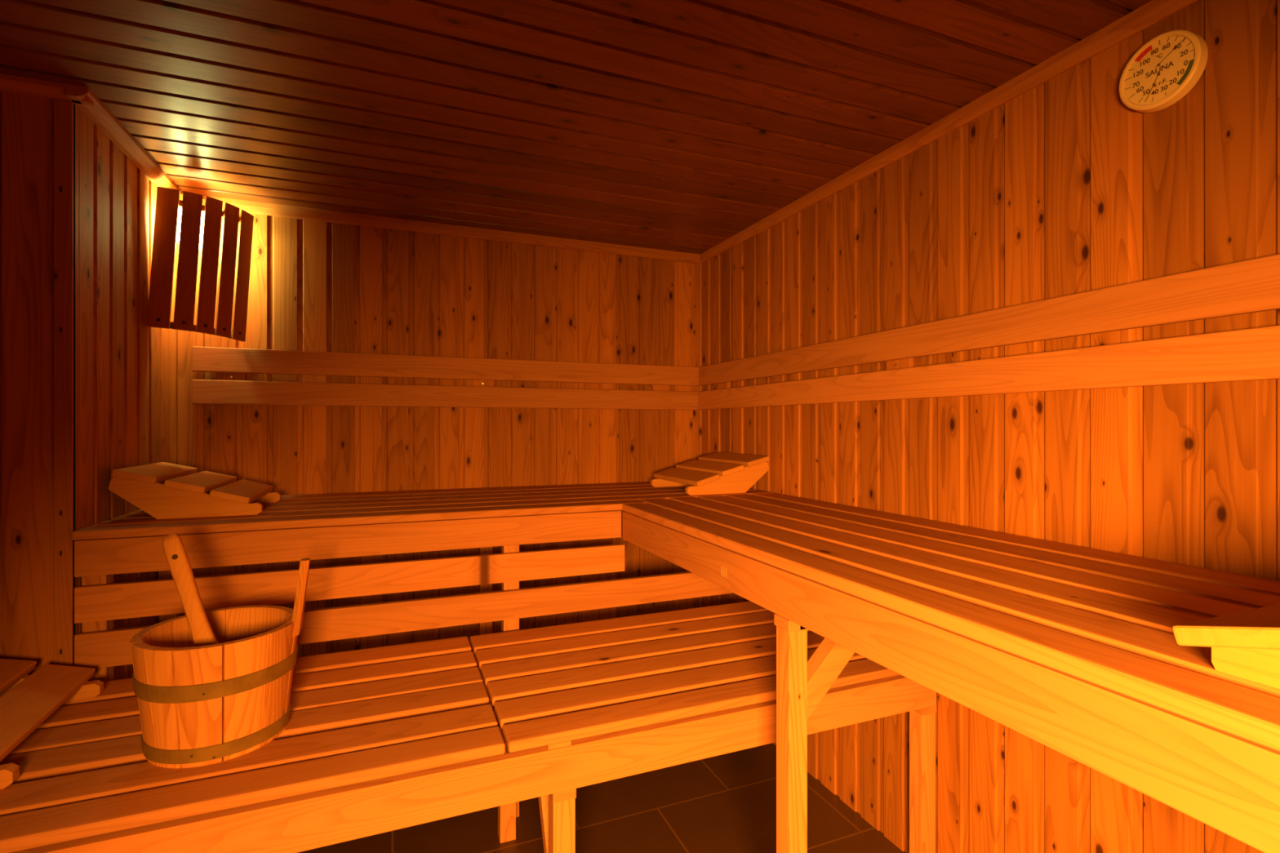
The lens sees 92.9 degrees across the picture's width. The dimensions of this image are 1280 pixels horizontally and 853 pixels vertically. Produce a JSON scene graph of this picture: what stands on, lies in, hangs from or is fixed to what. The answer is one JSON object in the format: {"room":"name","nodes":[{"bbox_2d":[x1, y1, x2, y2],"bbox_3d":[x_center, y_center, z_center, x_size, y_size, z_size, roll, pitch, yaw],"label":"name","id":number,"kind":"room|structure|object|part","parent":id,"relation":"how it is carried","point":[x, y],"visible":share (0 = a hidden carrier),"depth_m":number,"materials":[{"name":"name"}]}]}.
{"room":"spa","nodes":[
{"label":"spa","id":0,"kind":"room"},
{"bbox_2d":[0,91,53,675],"bbox_3d":[-1.934,0.205,1.337,1.018,2.150,0.030,0,0,-22],"label":"wall","id":1,"kind":"structure","parent":0,"point":[26,122],"depth_m":1.49,"materials":[{"name":"brown wood"}]},
{"bbox_2d":[0,73,93,106],"bbox_3d":[-1.886,-0.827,1.320,1.095,0.027,0.038,0,0,-22],"label":"trim","id":2,"kind":"structure","parent":1,"relation":"attached to","point":[8,83],"depth_m":1.48,"materials":[{"name":"brown wood"}]},
{"bbox_2d":[73,102,169,679],"bbox_3d":[-1.569,0.205,1.851,0.030,2.150,0.709,0,0,-22],"label":"wall","id":3,"kind":"structure","parent":0,"point":[124,362],"depth_m":1.74,"materials":[{"name":"brown wood"}]},
{"bbox_2d":[53,98,79,666],"bbox_3d":[-1.444,0.224,1.532,0.037,2.073,0.037,0,0,-22],"label":"trim","id":4,"kind":"structure","parent":3,"relation":"attached to","point":[64,152],"depth_m":1.52,"materials":[{"name":"brown wood"}]},
{"bbox_2d":[65,83,182,194],"bbox_3d":[-1.527,-0.827,1.846,0.045,0.027,0.749,0,0,-22],"label":"trim","id":5,"kind":"structure","parent":3,"relation":"attached to","point":[99,114],"depth_m":1.71,"materials":[{"name":"brown wood"}]},
{"bbox_2d":[169,213,697,719],"bbox_3d":[-0.700,0.205,2.601,2.204,2.150,0.030,0,0,-22],"label":"wall","id":6,"kind":"structure","parent":0,"point":[314,286],"depth_m":2.54,"materials":[{"name":"brown wood"}]},
{"bbox_2d":[147,186,253,342],"bbox_3d":[-1.524,-0.552,2.131,0.270,0.485,0.205,0,0,-22],"label":"lamp","id":7,"kind":"object","parent":6,"relation":"attached to","point":[195,221],"visible":1,"depth_m":2.07,"materials":[{"name":"brown wood"}]},
{"bbox_3d":[-1.570,-0.685,2.126,0.082,0.141,0.082,0,0,-22],"label":"glass globe","id":8,"kind":"part","parent":7,"relation":"part of","materials":[{"name":"beige"}]},
{"bbox_2d":[191,346,700,409],"bbox_3d":[-0.662,-0.184,2.581,2.051,0.208,0.036,0,0,-22],"label":"backrest","id":9,"kind":"object","parent":6,"relation":"attached to","point":[231,366],"visible":0.95,"depth_m":2.48,"materials":[{"name":"brown wood"}]},
{"bbox_3d":[-0.659,-0.124,2.573,2.051,0.089,0.018,0,0,-22],"label":"rail","id":10,"kind":"part","parent":9,"relation":"part of","materials":[{"name":"brown wood"}]},
{"bbox_3d":[-0.659,-0.242,2.573,2.051,0.091,0.018,0,0,-22],"label":"rail","id":11,"kind":"part","parent":9,"relation":"part of","materials":[{"name":"brown wood"}]},
{"bbox_2d":[202,195,700,263],"bbox_3d":[-0.692,-0.819,2.580,2.144,0.042,0.016,0,0,-22],"label":"trim","id":12,"kind":"structure","parent":6,"relation":"attached to","point":[250,206],"depth_m":2.53,"materials":[{"name":"brown wood"}]},
{"bbox_2d":[0,0,1151,254],"bbox_3d":[-0.600,-0.855,0.949,3.259,0.030,3.109,0,0,-22],"label":"ceiling","id":13,"kind":"structure","parent":0,"point":[680,126],"depth_m":1.51,"materials":[{"name":"brown wood"}]},
{"bbox_2d":[297,719,906,852],"bbox_3d":[-0.512,1.290,0.731,3.259,0.060,3.639,0,0,-22],"label":"floor","id":14,"kind":"structure","parent":0,"point":[724,803],"depth_m":1.95,"materials":[{"name":"tile"}]},
{"bbox_2d":[71,481,773,706],"bbox_3d":[-0.557,0.760,2.243,2.135,1.000,0.725,0,0,-22],"label":"bench","id":15,"kind":"object","parent":14,"relation":"on","point":[313,526],"visible":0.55,"depth_m":1.83,"materials":[{"name":"brown wood"}]},
{"bbox_3d":[-1.616,0.810,2.091,0.050,0.900,0.050,0,0,-22],"label":"post","id":16,"kind":"part","parent":15,"relation":"part of","materials":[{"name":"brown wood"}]},
{"bbox_2d":[107,462,280,519],"bbox_3d":[-1.350,0.189,1.887,0.362,0.143,0.386,0,0,-22],"label":"headrest cover","id":17,"kind":"object","parent":15,"relation":"on","point":[162,490],"visible":1,"depth_m":1.74,"materials":[{"name":"brown wood"}]},
{"bbox_3d":[-1.291,0.198,1.742,0.362,0.123,0.018,0,0,-22],"label":"rail","id":18,"kind":"part","parent":17,"relation":"part of","materials":[{"name":"brown wood"}]},
{"bbox_3d":[-1.408,0.198,2.032,0.362,0.123,0.018,0,0,-22],"label":"rail","id":19,"kind":"part","parent":17,"relation":"part of","materials":[{"name":"brown wood"}]},
{"bbox_2d":[74,543,733,817],"bbox_3d":[-0.441,0.810,1.956,2.135,0.900,0.067,0,0,-22],"label":"bench backrest","id":20,"kind":"object","parent":15,"relation":"attached to","point":[99,601],"visible":0.51,"depth_m":1.81,"materials":[{"name":"brown wood"}]},
{"bbox_3d":[-1.405,0.810,1.577,0.050,0.900,0.046,0,0,-22],"label":"post","id":21,"kind":"part","parent":20,"relation":"part of","materials":[{"name":"brown wood"}]},
{"bbox_3d":[-0.421,0.810,1.976,0.050,0.900,0.046,0,0,-22],"label":"post","id":22,"kind":"part","parent":20,"relation":"part of","materials":[{"name":"brown wood"}]},
{"bbox_3d":[-0.632,0.810,2.490,0.050,0.900,0.050,0,0,-22],"label":"post","id":23,"kind":"part","parent":15,"relation":"part of","materials":[{"name":"brown wood"}]},
{"bbox_2d":[650,452,769,495],"bbox_3d":[0.280,0.189,2.530,0.362,0.143,0.420,0,0,-22],"label":"headrest cover","id":24,"kind":"object","parent":15,"relation":"on","point":[717,473],"visible":1,"depth_m":2.40,"materials":[{"name":"brown wood"}]},
{"bbox_3d":[0.216,0.198,2.688,0.362,0.124,0.020,0,0,-22],"label":"rail","id":25,"kind":"part","parent":24,"relation":"part of","materials":[{"name":"brown wood"}]},
{"bbox_3d":[0.344,0.198,2.372,0.362,0.124,0.020,0,0,-22],"label":"rail","id":26,"kind":"part","parent":24,"relation":"part of","materials":[{"name":"brown wood"}]},
{"bbox_2d":[0,601,936,852],"bbox_3d":[-0.777,0.953,1.406,3.176,0.615,0.690,0,0,-22],"label":"bench","id":27,"kind":"object","parent":14,"relation":"on","point":[376,740],"visible":0.68,"depth_m":1.33,"materials":[{"name":"brown wood"}]},
{"bbox_2d":[0,658,103,789],"bbox_3d":[-1.374,0.574,1.205,0.362,0.143,0.491,0,0,-25],"label":"headrest cover","id":28,"kind":"object","parent":27,"relation":"on","point":[26,701],"visible":1,"depth_m":1.32,"materials":[{"name":"brown wood"}]},
{"bbox_3d":[-1.292,0.583,1.024,0.362,0.123,0.023,0,0,-25],"label":"rail","id":29,"kind":"part","parent":28,"relation":"part of","materials":[{"name":"brown wood"}]},
{"bbox_3d":[-1.457,0.583,1.386,0.362,0.123,0.023,0,0,-25],"label":"rail","id":30,"kind":"part","parent":28,"relation":"part of","materials":[{"name":"brown wood"}]},
{"bbox_2d":[129,558,310,768],"bbox_3d":[-0.875,0.468,1.269,0.289,0.355,0.289,0,0,24],"label":"wooden bucket","id":31,"kind":"object","parent":27,"relation":"on","point":[202,705],"visible":0.98,"depth_m":1.17,"materials":[{"name":"brown wood"}]},
{"bbox_2d":[162,533,218,646],"bbox_3d":[-0.906,0.415,1.256,0.181,0.380,0.098,0,0,-10],"label":"ladle","id":32,"kind":"object","parent":31,"relation":"in","point":[202,632],"visible":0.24,"depth_m":1.25,"materials":[{"name":"brown wood"}]},
{"bbox_3d":[-0.738,0.367,1.325,0.035,0.155,0.084,0,0,-22],"label":"handle","id":33,"kind":"part","parent":31,"relation":"part of","materials":[{"name":"brown wood"}]},
{"bbox_3d":[-0.409,1.020,1.869,0.048,0.479,0.048,0,0,-22],"label":"leg","id":34,"kind":"part","parent":27,"relation":"part of","materials":[{"name":"brown wood"}]},
{"bbox_3d":[-0.169,1.027,1.313,0.048,0.466,0.048,0,0,-22],"label":"leg","id":35,"kind":"part","parent":27,"relation":"part of","materials":[{"name":"brown wood"}]},
{"bbox_3d":[0.789,1.027,1.702,0.048,0.466,0.048,0,0,-22],"label":"leg","id":36,"kind":"part","parent":27,"relation":"part of","materials":[{"name":"brown wood"}]},
{"bbox_2d":[619,493,1279,852],"bbox_3d":[0.677,0.760,1.137,0.685,1.000,2.475,0,0,-22],"label":"bench","id":37,"kind":"object","parent":14,"relation":"on","point":[1073,650],"visible":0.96,"depth_m":0.93,"materials":[{"name":"brown wood"}]},
{"bbox_3d":[0.307,0.833,1.231,0.044,0.855,0.044,0,0,-22],"label":"post","id":38,"kind":"part","parent":37,"relation":"part of","materials":[{"name":"brown wood"}]},
{"bbox_2d":[1172,604,1279,688],"bbox_3d":[0.804,0.189,0.567,0.420,0.143,0.362,0,0,-22],"label":"headrest cover","id":39,"kind":"object","parent":37,"relation":"on","point":[1246,644],"visible":1,"depth_m":0.61,"materials":[{"name":"wood"}]},
{"bbox_3d":[0.684,0.198,0.503,0.020,0.124,0.332,0,0,-22],"label":"rail","id":40,"kind":"part","parent":39,"relation":"part of","materials":[{"name":"wood"}]},
{"bbox_2d":[702,0,1279,852],"bbox_3d":[0.896,0.205,1.554,0.030,2.150,3.109,0,0,-22],"label":"wall","id":41,"kind":"structure","parent":0,"point":[1062,188],"depth_m":1.43,"materials":[{"name":"brown wood"}]},
{"bbox_2d":[697,262,702,607],"bbox_3d":[0.296,0.230,2.982,0.020,2.060,0.020,0,0,-22],"label":"trim","id":42,"kind":"structure","parent":41,"relation":"attached to","point":[700,264],"depth_m":2.97,"materials":[{"name":"brown wood"}]},
{"bbox_2d":[699,0,1199,263],"bbox_3d":[0.876,-0.819,1.546,0.013,0.042,3.109,0,0,-22],"label":"trim","id":43,"kind":"structure","parent":41,"relation":"attached to","point":[1154,11],"depth_m":1.53,"materials":[{"name":"brown wood"}]},
{"bbox_2d":[698,253,1279,409],"bbox_3d":[0.871,-0.184,1.530,0.034,0.208,3.052,0,0,-22],"label":"backrest","id":44,"kind":"object","parent":41,"relation":"attached to","point":[1249,286],"visible":1,"depth_m":1.36,"materials":[{"name":"brown wood"}]},
{"bbox_3d":[0.864,-0.124,1.527,0.018,0.089,3.052,0,0,-22],"label":"rail","id":45,"kind":"part","parent":44,"relation":"part of","materials":[{"name":"brown wood"}]},
{"bbox_2d":[1118,30,1208,112],"bbox_3d":[1.014,-0.690,1.185,0.027,0.139,0.139,0,0,-22],"label":"gauge","id":46,"kind":"object","parent":41,"relation":"attached to","point":[1167,67],"visible":1,"depth_m":1.18,"materials":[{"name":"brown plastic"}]}
]}

